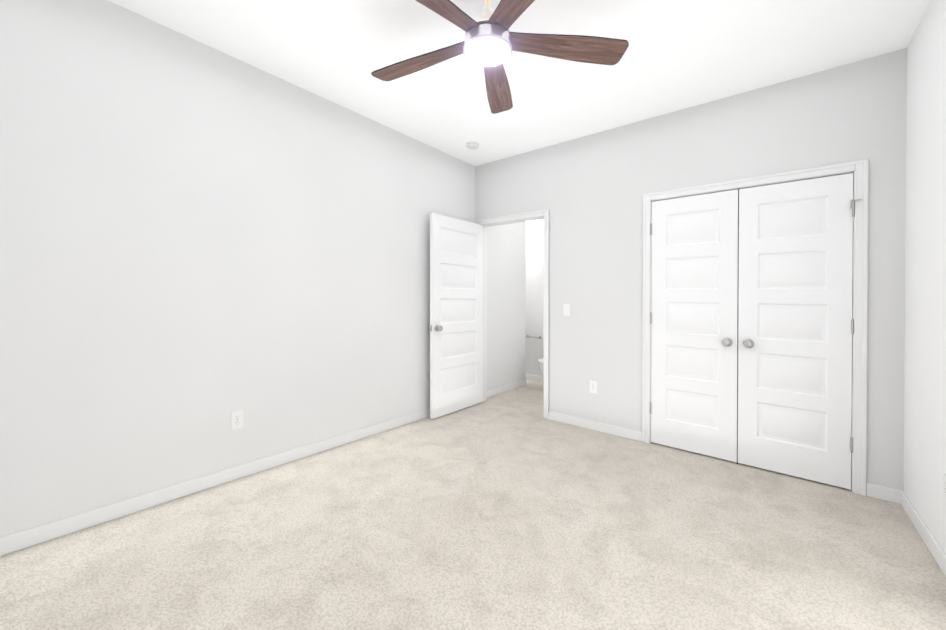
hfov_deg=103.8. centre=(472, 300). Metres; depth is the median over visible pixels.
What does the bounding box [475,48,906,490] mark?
wall
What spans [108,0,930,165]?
ceiling
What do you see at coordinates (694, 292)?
closet door
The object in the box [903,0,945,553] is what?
wall
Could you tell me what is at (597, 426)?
baseboard
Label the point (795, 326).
closet door
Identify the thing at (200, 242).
wall
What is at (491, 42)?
fan
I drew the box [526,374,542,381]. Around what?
baseboard
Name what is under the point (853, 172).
door frame
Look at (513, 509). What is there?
floor
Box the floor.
[0,379,945,629]
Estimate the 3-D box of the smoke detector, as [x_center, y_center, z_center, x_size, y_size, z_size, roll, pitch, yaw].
[-0.003,-1.548,3.718,0.132,0.043,0.132,0,1,39]
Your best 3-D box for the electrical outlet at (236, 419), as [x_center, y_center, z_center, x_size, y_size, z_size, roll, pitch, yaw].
[-1.546,0.781,2.435,0.009,0.117,0.072,0,1,39]
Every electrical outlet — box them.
[231,410,242,429]
[590,380,596,393]
[943,473,945,500]
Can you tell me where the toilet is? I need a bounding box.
[537,330,543,388]
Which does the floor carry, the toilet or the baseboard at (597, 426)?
the toilet
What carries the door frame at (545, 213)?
attached to the wall at (588, 191)
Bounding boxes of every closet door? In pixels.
[650,189,737,461]
[738,173,862,489]
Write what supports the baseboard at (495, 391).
attached to the wall at (200, 242)
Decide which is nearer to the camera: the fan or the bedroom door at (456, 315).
the fan
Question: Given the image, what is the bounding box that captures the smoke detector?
[466,141,478,149]
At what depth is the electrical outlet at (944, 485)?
1.68 m
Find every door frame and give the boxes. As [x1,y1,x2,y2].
[476,209,548,418]
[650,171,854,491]
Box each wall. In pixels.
[0,0,525,537]
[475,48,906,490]
[526,219,543,375]
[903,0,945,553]
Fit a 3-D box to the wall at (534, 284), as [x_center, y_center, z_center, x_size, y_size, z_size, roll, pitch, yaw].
[0.466,-0.200,5.733,3.170,2.791,0.440,0,1,39]
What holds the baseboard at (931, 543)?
attached to the wall at (925, 372)
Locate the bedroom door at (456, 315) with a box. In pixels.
[429,212,482,418]
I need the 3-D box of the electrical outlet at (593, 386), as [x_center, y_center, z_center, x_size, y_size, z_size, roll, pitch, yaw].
[1.120,0.800,3.453,0.072,0.117,0.009,0,1,39]
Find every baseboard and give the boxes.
[0,408,429,555]
[487,378,527,396]
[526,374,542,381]
[549,411,641,441]
[896,490,945,576]
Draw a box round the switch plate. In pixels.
[564,304,570,315]
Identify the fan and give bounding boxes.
[371,0,628,113]
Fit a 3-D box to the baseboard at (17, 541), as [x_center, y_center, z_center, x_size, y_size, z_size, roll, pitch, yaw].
[-1.206,1.128,2.849,0.013,0.120,3.895,0,1,39]

